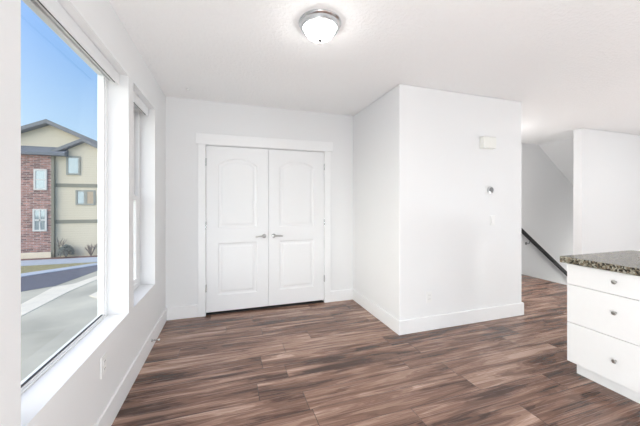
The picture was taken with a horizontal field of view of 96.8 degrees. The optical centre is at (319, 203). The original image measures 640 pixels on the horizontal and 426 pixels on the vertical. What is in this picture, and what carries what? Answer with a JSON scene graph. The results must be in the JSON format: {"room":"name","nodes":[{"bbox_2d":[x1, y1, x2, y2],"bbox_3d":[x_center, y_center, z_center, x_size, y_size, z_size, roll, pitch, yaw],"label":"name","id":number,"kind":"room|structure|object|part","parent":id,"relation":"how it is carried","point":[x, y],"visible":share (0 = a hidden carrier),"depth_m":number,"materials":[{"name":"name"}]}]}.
{"room":"dining area","nodes":[
{"label":"dining area","id":0,"kind":"room"},
{"bbox_2d":[0,0,164,425],"bbox_3d":[-0.841,0.061,0.044,0.182,2.598,8.600,0,0,-18],"label":"wall","id":1,"kind":"structure","parent":0,"point":[72,392],"depth_m":1.73,"materials":[{"name":"paint"}]},
{"bbox_2d":[21,0,106,393],"bbox_3d":[-1.377,-0.064,1.492,0.053,1.736,1.134,0,0,-18],"label":"window","id":2,"kind":"structure","parent":1,"relation":"in","point":[39,371],"depth_m":1.99,"materials":[{"name":"plastic"}]},
{"bbox_2d":[29,0,119,84],"bbox_3d":[-1.306,-0.891,1.507,0.068,0.078,1.110,0,0,-18],"label":"roller blind","id":3,"kind":"object","parent":2,"relation":"attached to","point":[52,10],"visible":1,"depth_m":1.50,"materials":[{"name":"white plastic"}]},
{"bbox_2d":[101,353,106,378],"bbox_3d":[-1.260,0.946,1.656,0.010,0.118,0.074,0,0,-18],"label":"wall outlet","id":4,"kind":"object","parent":1,"relation":"attached to","point":[104,357],"visible":1,"depth_m":1.65,"materials":[{"name":"white plastic"}]},
{"bbox_2d":[95,308,166,425],"bbox_3d":[-0.607,1.286,-0.359,0.016,0.148,7.688,0,0,-18],"label":"baseboard","id":5,"kind":"structure","parent":1,"relation":"attached to","point":[110,412],"depth_m":2.05,"materials":[{"name":"paint"}]},
{"bbox_2d":[134,108,139,289],"bbox_3d":[-1.689,-0.064,2.458,0.053,1.736,0.671,0,0,-18],"label":"window","id":6,"kind":"structure","parent":1,"relation":"in","point":[136,113],"depth_m":2.73,"materials":[{"name":"plastic"}]},
{"bbox_3d":[-1.702,-0.459,2.454,0.020,0.857,0.581,0,0,-18],"label":"sash","id":7,"kind":"part","parent":6,"relation":"part of","materials":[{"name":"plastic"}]},
{"bbox_3d":[-1.680,0.344,2.461,0.024,0.831,0.581,0,0,-18],"label":"sash","id":8,"kind":"part","parent":6,"relation":"part of","materials":[{"name":"plastic"}]},
{"bbox_2d":[134,92,148,115],"bbox_3d":[-1.618,-0.891,2.474,0.068,0.078,0.647,0,0,-18],"label":"roller blind","id":9,"kind":"object","parent":1,"relation":"attached to","point":[139,105],"visible":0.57,"depth_m":2.59,"materials":[{"name":"white plastic"}]},
{"bbox_2d":[165,97,352,307],"bbox_3d":[-0.679,0.061,3.719,2.380,2.598,0.120,0,0,-18],"label":"wall","id":10,"kind":"structure","parent":0,"point":[184,118],"depth_m":3.46,"materials":[{"name":"paint"}]},
{"bbox_2d":[205,146,267,312],"bbox_3d":[-1.021,0.314,3.532,0.751,2.020,0.096,0,0,-18],"label":"door","id":11,"kind":"structure","parent":10,"relation":"in","point":[236,224],"depth_m":3.54,"materials":[{"name":"paint"}]},
{"bbox_2d":[167,289,352,320],"bbox_3d":[-0.658,1.286,3.654,2.348,0.148,0.016,0,0,-18],"label":"baseboard","id":12,"kind":"structure","parent":10,"relation":"attached to","point":[190,311],"depth_m":3.37,"materials":[{"name":"paint"}]},
{"bbox_2d":[198,144,330,316],"bbox_3d":[-0.656,0.326,3.654,1.684,2.068,0.018,0,0,-18],"label":"trim","id":13,"kind":"structure","parent":10,"relation":"attached to","point":[201,147],"depth_m":3.41,"materials":[{"name":"paint"}]},
{"bbox_2d":[196,133,332,151],"bbox_3d":[-0.654,-0.773,3.650,1.738,0.130,0.026,0,0,-18],"label":"trim","id":14,"kind":"structure","parent":10,"relation":"attached to","point":[201,138],"depth_m":3.61,"materials":[{"name":"paint"}]},
{"bbox_2d":[268,149,324,305],"bbox_3d":[-0.298,0.314,3.765,0.760,2.020,0.096,0,0,-18],"label":"door","id":15,"kind":"structure","parent":10,"relation":"in","point":[296,221],"depth_m":3.77,"materials":[{"name":"paint"}]},
{"bbox_2d":[109,0,639,144],"bbox_3d":[3.834,-1.338,1.551,10.150,0.200,8.600,0,0,-18],"label":"ceiling","id":16,"kind":"structure","parent":0,"point":[570,65],"depth_m":2.33,"materials":[{"name":"white paint"}]},
{"bbox_2d":[299,9,340,43],"bbox_3d":[0.000,-1.168,1.953,0.294,0.140,0.294,0,0,-18],"label":"ceiling light","id":17,"kind":"object","parent":16,"relation":"attached to","point":[319,25],"visible":1,"depth_m":1.88,"materials":[{"name":"white glass"}]},
{"bbox_3d":[0.000,-1.162,1.953,0.214,0.080,0.214,0,0,-18],"label":"lamp shade","id":18,"kind":"part","parent":17,"relation":"part of","materials":[{"name":"white glass"}]},
{"bbox_2d":[111,274,639,425],"bbox_3d":[3.834,1.482,1.551,10.150,0.256,8.600,0,0,-18],"label":"floor","id":19,"kind":"structure","parent":0,"point":[336,363],"depth_m":2.27,"materials":[{"name":"brown wood"}]},
{"bbox_2d":[567,264,639,403],"bbox_3d":[2.463,0.918,2.113,0.895,0.884,0.599,0,0,-18],"label":"base cabinet","id":20,"kind":"object","parent":19,"relation":"on","point":[603,306],"visible":0.98,"depth_m":2.04,"materials":[{"name":"paint"}]},
{"bbox_3d":[2.075,1.099,1.988,0.019,0.308,0.598,0,0,-18],"label":"drawer","id":21,"kind":"part","parent":20,"relation":"part of","materials":[{"name":"paint"}]},
{"bbox_3d":[2.075,0.793,1.988,0.019,0.296,0.598,0,0,-18],"label":"drawer","id":22,"kind":"part","parent":20,"relation":"part of","materials":[{"name":"paint"}]},
{"bbox_3d":[2.075,0.561,1.988,0.019,0.159,0.598,0,0,-18],"label":"drawer","id":23,"kind":"part","parent":20,"relation":"part of","materials":[{"name":"paint"}]},
{"bbox_3d":[2.831,0.918,0.971,0.895,0.884,0.599,0,0,-18],"label":"base cabinet","id":24,"kind":"object","parent":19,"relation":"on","visible":0},
{"bbox_2d":[560,250,639,275],"bbox_3d":[2.665,0.450,1.535,0.935,0.050,1.888,0,0,-18],"label":"countertop","id":25,"kind":"structure","parent":24,"relation":"on","point":[626,262],"depth_m":2.14,"materials":[{"name":"stone"}]},
{"bbox_2d":[353,84,520,320],"bbox_3d":[1.375,0.061,4.038,1.726,2.598,1.756,0,0,-18],"label":"wall","id":26,"kind":"structure","parent":0,"point":[422,210],"depth_m":3.20,"materials":[{"name":"paint"}]},
{"bbox_2d":[426,291,431,302],"bbox_3d":[1.171,1.009,3.045,0.074,0.118,0.010,0,0,-18],"label":"wall outlet","id":27,"kind":"object","parent":26,"relation":"attached to","point":[428,294],"visible":1,"depth_m":3.04,"materials":[{"name":"white plastic"}]},
{"bbox_2d":[353,289,523,334],"bbox_3d":[1.377,1.286,4.031,1.758,0.148,1.772,0,0,-18],"label":"baseboard","id":28,"kind":"structure","parent":26,"relation":"attached to","point":[402,327],"depth_m":3.18,"materials":[{"name":"paint"}]},
{"bbox_2d":[480,136,495,149],"bbox_3d":[1.934,-0.694,3.265,0.194,0.137,0.058,0,0,-18],"label":"door chime","id":29,"kind":"object","parent":26,"relation":"attached to","point":[485,142],"visible":1,"depth_m":3.24,"materials":[{"name":"beige plastic"}]},
{"bbox_2d":[485,186,493,193],"bbox_3d":[1.977,-0.153,3.295,0.124,0.094,0.028,0,0,-18],"label":"thermostat","id":30,"kind":"object","parent":26,"relation":"attached to","point":[488,189],"visible":1,"depth_m":3.29,"materials":[{"name":"white plastic"}]},
{"bbox_2d":[490,215,494,225],"bbox_3d":[2.015,0.202,3.316,0.072,0.117,0.012,0,0,-18],"label":"light switch","id":31,"kind":"object","parent":26,"relation":"attached to","point":[492,217],"visible":1,"depth_m":3.31,"materials":[{"name":"white plastic"}]},
{"bbox_2d":[521,143,572,284],"bbox_3d":[4.664,1.661,6.084,5.790,5.798,0.120,0,0,-18],"label":"wall","id":32,"kind":"structure","parent":0,"point":[546,193],"depth_m":6.05,"materials":[{"name":"paint"}]},
{"bbox_2d":[521,228,566,275],"bbox_3d":[5.335,1.524,6.187,3.850,2.910,0.095,0,0,-18],"label":"handrail","id":33,"kind":"object","parent":32,"relation":"attached to","point":[523,232],"visible":0.4,"depth_m":5.91,"materials":[{"name":"black paint"}]},
{"bbox_2d":[538,138,572,184],"bbox_3d":[6.179,-0.083,5.962,2.980,2.310,1.040,0,0,-18],"label":"ceiling","id":34,"kind":"structure","parent":0,"point":[560,152],"depth_m":5.90,"materials":[{"name":"paint"}]},
{"bbox_2d":[573,128,639,254],"bbox_3d":[6.039,1.561,5.304,3.650,5.598,0.127,0,0,-18],"label":"wall","id":35,"kind":"structure","parent":0,"point":[606,165],"depth_m":4.87,"materials":[{"name":"paint"}]},
{"label":"outside","id":36,"kind":"structure","parent":0,"visible":0},
{"bbox_2d":[21,265,97,291],"bbox_3d":[-17.611,4.319,12.295,3.943,0.062,16.688,0,0,32],"label":"road","id":37,"kind":"structure","parent":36,"point":[51,279],"depth_m":16.17,"materials":[{"name":"grey asphalt"}]},
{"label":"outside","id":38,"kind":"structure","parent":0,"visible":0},
{"bbox_2d":[21,276,97,315],"bbox_3d":[-12.039,4.317,11.234,1.477,0.066,13.321,0,0,-14],"label":"sidewalk","id":39,"kind":"structure","parent":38,"point":[53,293],"depth_m":13.18,"materials":[{"name":"concrete"}]},
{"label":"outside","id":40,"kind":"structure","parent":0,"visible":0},
{"bbox_2d":[21,271,97,380],"bbox_3d":[-50.340,4.450,25.805,200.000,0.300,200.000,0,0,-18],"label":"ground","id":41,"kind":"structure","parent":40,"point":[45,329],"depth_m":10.32,"materials":[{"name":"concrete"}]},
{"bbox_2d":[21,119,97,258],"bbox_3d":[-22.368,-1.086,26.145,11.748,10.771,9.950,0,0,-18],"label":"apartment building","id":42,"kind":"structure","parent":41,"relation":"on","point":[59,164],"depth_m":22.16,"materials":[{"name":"beige"}]},
{"bbox_2d":[87,192,92,203],"bbox_3d":[-18.424,-0.449,22.779,0.402,0.955,0.014,0,0,-18],"label":"curtain","id":43,"kind":"object","parent":42,"relation":"hanging from","point":[89,194],"depth_m":22.77,"materials":[{"name":"beige fabric"}]},
{"bbox_2d":[21,263,97,276],"bbox_3d":[-17.010,4.300,18.569,1.656,0.100,27.980,0,0,32],"label":"kerb","id":44,"kind":"object","parent":41,"relation":"on","point":[92,264],"visible":0.37,"depth_m":17.95,"materials":[{"name":"concrete"}]},
{"bbox_2d":[21,255,97,260],"bbox_3d":[-29.190,4.265,18.856,36.000,0.170,0.400,0,0,-18],"label":"planting bed","id":45,"kind":"object","parent":41,"relation":"on","point":[96,255],"visible":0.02,"depth_m":21.86,"materials":[{"name":"brown soil"}]},
{"bbox_2d":[57,244,74,256],"bbox_3d":[-19.584,3.678,21.900,1.120,1.023,0.886,0,0,-18],"label":"shrub","id":46,"kind":"object","parent":45,"relation":"on","point":[61,249],"visible":1,"depth_m":21.79,"materials":[{"name":"grey plant"}]},
{"bbox_2d":[84,244,96,255],"bbox_3d":[-18.112,3.686,22.465,0.790,1.004,0.500,0,0,-18],"label":"bare shrub","id":47,"kind":"object","parent":45,"relation":"on","point":[89,247],"visible":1,"depth_m":22.41,"materials":[{"name":"grey plant"}]},
{"bbox_2d":[89,292,97,297],"bbox_3d":[-10.440,4.317,13.274,0.553,0.066,1.193,0,0,-37],"label":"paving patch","id":48,"kind":"object","parent":41,"relation":"on","point":[95,295],"visible":0.35,"depth_m":13.18,"materials":[{"name":"concrete"}]},
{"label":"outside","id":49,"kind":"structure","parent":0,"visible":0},
{"bbox_2d":[21,262,97,272],"bbox_3d":[-28.999,4.310,11.254,31.700,0.080,9.990,0,0,-18],"label":"lawn","id":50,"kind":"structure","parent":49,"point":[24,269],"depth_m":19.16,"materials":[{"name":"plant"}]},
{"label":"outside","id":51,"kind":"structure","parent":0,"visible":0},
{"bbox_2d":[21,257,97,265],"bbox_3d":[-27.371,4.290,18.103,39.000,0.120,2.150,0,0,-18],"label":"sidewalk","id":52,"kind":"structure","parent":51,"point":[85,259],"depth_m":20.61,"materials":[{"name":"concrete"}]}
]}

